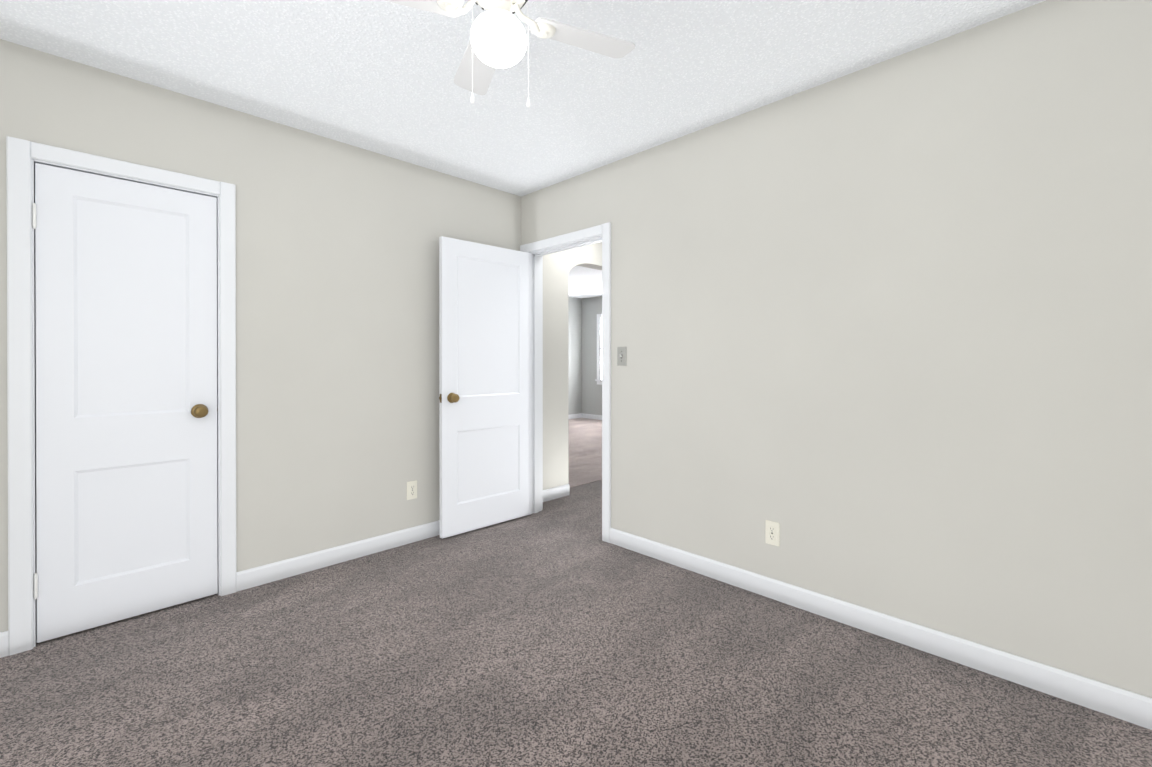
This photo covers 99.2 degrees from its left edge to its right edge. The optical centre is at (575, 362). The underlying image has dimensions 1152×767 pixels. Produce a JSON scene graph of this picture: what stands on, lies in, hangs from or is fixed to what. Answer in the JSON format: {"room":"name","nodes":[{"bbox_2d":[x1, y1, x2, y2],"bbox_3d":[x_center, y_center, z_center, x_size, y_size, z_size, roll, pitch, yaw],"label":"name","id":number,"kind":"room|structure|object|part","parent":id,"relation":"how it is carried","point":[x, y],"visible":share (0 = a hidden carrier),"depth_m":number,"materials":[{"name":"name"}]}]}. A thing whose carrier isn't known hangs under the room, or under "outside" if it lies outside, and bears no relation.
{"room":"empty bedroom","nodes":[
{"label":"empty bedroom","id":0,"kind":"room"},
{"bbox_2d":[0,39,520,631],"bbox_3d":[-1.514,-0.060,2.789,0.120,2.440,3.210,0,0,45],"label":"wall","id":1,"kind":"structure","parent":0,"point":[336,343],"depth_m":2.73,"materials":[{"name":"paint"}]},
{"bbox_2d":[0,631,7,657],"bbox_3d":[-2.373,1.116,1.832,0.014,0.095,0.333,0,0,45],"label":"baseboard","id":2,"kind":"structure","parent":1,"relation":"attached to","point":[3,635],"depth_m":1.94,"materials":[{"name":"white paint"}]},
{"bbox_2d":[32,203,37,598],"bbox_3d":[-2.218,0.158,2.011,0.043,1.614,0.012,0,0,45],"label":"hinges","id":3,"kind":"object","parent":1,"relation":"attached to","point":[35,585],"visible":1,"depth_m":2.00,"materials":[{"name":"white metal"}]},
{"bbox_2d":[6,136,236,655],"bbox_3d":[-2.031,0.133,2.256,0.138,2.057,0.757,0,0,45],"label":"door frame","id":4,"kind":"structure","parent":1,"relation":"attached to","point":[23,157],"depth_m":1.99,"materials":[{"name":"white paint"}]},
{"bbox_2d":[35,163,217,642],"bbox_3d":[-2.009,0.167,2.234,0.035,1.966,0.605,0,0,45],"label":"closet door","id":5,"kind":"structure","parent":1,"relation":"in","point":[126,378],"depth_m":2.19,"materials":[{"name":"white paint"}]},
{"bbox_2d":[191,404,207,417],"bbox_3d":[-1.845,0.236,2.399,0.158,0.068,0.068,0,0,45],"label":"door knob","id":6,"kind":"object","parent":5,"relation":"attached to","point":[199,410],"depth_m":2.35,"materials":[{"name":"gold metal"}]},
{"bbox_2d":[236,520,439,591],"bbox_3d":[-1.071,1.111,3.143,0.014,0.095,1.850,0,0,45],"label":"baseboard","id":7,"kind":"structure","parent":1,"relation":"attached to","point":[260,575],"depth_m":2.80,"materials":[{"name":"white paint"}]},
{"bbox_2d":[407,480,416,499],"bbox_3d":[-1.056,0.824,3.162,0.007,0.115,0.070,0,0,45],"label":"outlet","id":8,"kind":"object","parent":1,"relation":"attached to","point":[410,489],"visible":1,"depth_m":3.16,"materials":[{"name":"beige plastic"}]},
{"bbox_2d":[0,0,1045,298],"bbox_3d":[0.032,-1.346,4.611,8.300,0.120,8.600,0,0,45],"label":"ceiling","id":9,"kind":"structure","parent":0,"point":[376,76],"depth_m":2.09,"materials":[{"name":"white paint"}]},
{"bbox_2d":[384,0,634,106],"bbox_3d":[-0.239,-1.047,1.520,0.720,0.457,0.720,0,0,21],"label":"ceiling fan","id":10,"kind":"object","parent":9,"relation":"hanging from","point":[498,37],"visible":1,"depth_m":1.53,"materials":[{"name":"white"}]},
{"bbox_3d":[-0.505,-1.078,1.407,0.223,0.030,0.354,0,0,45],"label":"blade","id":11,"kind":"part","parent":10,"relation":"part of","materials":[{"name":"white"}]},
{"bbox_3d":[-0.349,-1.097,1.476,0.089,0.086,0.136,0,0,45],"label":"arm","id":12,"kind":"part","parent":10,"relation":"part of"},
{"bbox_3d":[-0.352,-1.079,1.786,0.354,0.030,0.223,0,0,45],"label":"blade","id":13,"kind":"part","parent":10,"relation":"part of","materials":[{"name":"white"}]},
{"bbox_3d":[-0.239,-0.997,1.520,0.173,0.137,0.173,0,0,45],"label":"lamp shade","id":14,"kind":"part","parent":10,"relation":"part of","materials":[{"name":"white glass"}]},
{"bbox_3d":[-0.240,-0.985,1.560,0.126,0.338,0.147,0,0,45],"label":"pull chain cord","id":15,"kind":"part","parent":10,"relation":"part of","materials":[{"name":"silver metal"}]},
{"bbox_3d":[-0.129,-1.098,1.564,0.089,0.086,0.136,0,0,45],"label":"arm","id":16,"kind":"part","parent":10,"relation":"part of"},
{"bbox_3d":[0.027,-1.079,1.633,0.223,0.030,0.354,0,0,45],"label":"blade","id":17,"kind":"part","parent":10,"relation":"part of","materials":[{"name":"white"}]},
{"bbox_2d":[543,242,601,489],"bbox_3d":[1.199,-0.070,5.655,0.150,2.440,4.680,0,0,45],"label":"wall","id":18,"kind":"structure","parent":0,"point":[558,266],"depth_m":4.18,"materials":[{"name":"paint"}]},
{"bbox_2d":[543,484,569,501],"bbox_3d":[-0.226,1.108,4.108,0.014,0.095,0.470,0,0,45],"label":"baseboard","id":19,"kind":"structure","parent":18,"relation":"attached to","point":[564,490],"depth_m":4.16,"materials":[{"name":"white paint"}]},
{"bbox_2d":[568,297,581,414],"bbox_3d":[-1.615,-0.079,8.364,0.120,2.440,4.800,0,0,45],"label":"wall","id":20,"kind":"structure","parent":0,"point":[574,304],"depth_m":9.88,"materials":[{"name":"grey paint"}]},
{"bbox_2d":[568,414,579,418],"bbox_3d":[-1.525,1.093,8.364,0.014,0.095,4.680,0,0,45],"label":"baseboard","id":21,"kind":"structure","parent":20,"relation":"attached to","point":[572,416],"depth_m":9.84,"materials":[{"name":"white paint"}]},
{"bbox_2d":[0,480,1151,766],"bbox_3d":[0.032,1.204,4.620,8.300,0.100,8.600,0,0,45],"label":"floor carpet","id":22,"kind":"object","parent":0,"point":[558,632],"visible":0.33,"depth_m":1.79,"materials":[{"name":"grey carpet"}]},
{"bbox_2d":[568,418,601,487],"bbox_3d":[-0.192,1.143,7.040,3.770,0.004,4.680,0,0,45],"label":"floor","id":23,"kind":"structure","parent":0,"point":[584,450],"depth_m":6.30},
{"bbox_2d":[582,296,601,414],"bbox_3d":[1.946,-0.079,8.296,5.270,2.440,0.120,0,0,45],"label":"wall","id":24,"kind":"structure","parent":0,"point":[584,392],"depth_m":9.85,"materials":[{"name":"grey paint"}]},
{"bbox_2d":[580,413,601,419],"bbox_3d":[1.462,1.092,8.685,3.740,0.095,0.014,0,0,45],"label":"baseboard","id":25,"kind":"structure","parent":24,"relation":"attached to","point":[590,416],"depth_m":9.83,"materials":[{"name":"white paint"}]},
{"bbox_2d":[595,314,601,384],"bbox_3d":[0.795,-0.257,9.321,1.130,1.390,0.045,0,0,45],"label":"window","id":26,"kind":"structure","parent":24,"relation":"in","point":[599,350],"depth_m":9.66,"materials":[{"name":"white paint"}]},
{"bbox_3d":[0.809,-0.273,9.336,0.890,1.220,0.003,0,0,45],"label":"glass panel","id":27,"kind":"part","parent":26,"relation":"part of","materials":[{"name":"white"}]},
{"bbox_2d":[521,0,1151,697],"bbox_3d":[0.891,-0.059,2.578,3.590,2.440,0.120,0,0,45],"label":"wall","id":28,"kind":"structure","parent":0,"point":[881,332],"depth_m":1.99,"materials":[{"name":"paint"}]},
{"bbox_2d":[439,236,531,538],"bbox_3d":[-0.615,0.163,3.454,0.740,1.966,0.035,0,0,-44],"label":"room door","id":29,"kind":"structure","parent":28,"relation":"in","point":[485,356],"depth_m":3.42,"materials":[{"name":"white paint"}]},
{"bbox_2d":[447,393,459,402],"bbox_3d":[-0.832,0.234,3.247,0.068,0.068,0.158,0,0,-44],"label":"door knob","id":30,"kind":"object","parent":29,"relation":"attached to","point":[453,397],"depth_m":3.20,"materials":[{"name":"gold metal"}]},
{"bbox_2d":[520,222,610,542],"bbox_3d":[-0.056,0.129,3.519,0.913,2.057,0.156,0,0,45],"label":"door frame","id":31,"kind":"structure","parent":28,"relation":"attached to","point":[538,250],"depth_m":3.44,"materials":[{"name":"white paint"}]},
{"bbox_2d":[617,347,625,365],"bbox_3d":[0.284,-0.039,3.085,0.072,0.118,0.017,0,0,45],"label":"light switch","id":32,"kind":"object","parent":28,"relation":"attached to","point":[621,356],"visible":1,"depth_m":3.09,"materials":[{"name":"grey plastic"}]},
{"bbox_2d":[765,520,779,546],"bbox_3d":[0.967,0.841,2.417,0.070,0.115,0.007,0,0,45],"label":"outlet","id":33,"kind":"object","parent":28,"relation":"attached to","point":[775,531],"visible":1,"depth_m":2.41,"materials":[{"name":"beige plastic"}]},
{"bbox_2d":[610,528,1151,729],"bbox_3d":[1.116,1.114,2.265,2.523,0.095,0.014,0,0,45],"label":"baseboard","id":34,"kind":"structure","parent":28,"relation":"attached to","point":[1098,695],"depth_m":1.97,"materials":[{"name":"white paint"}]}
]}

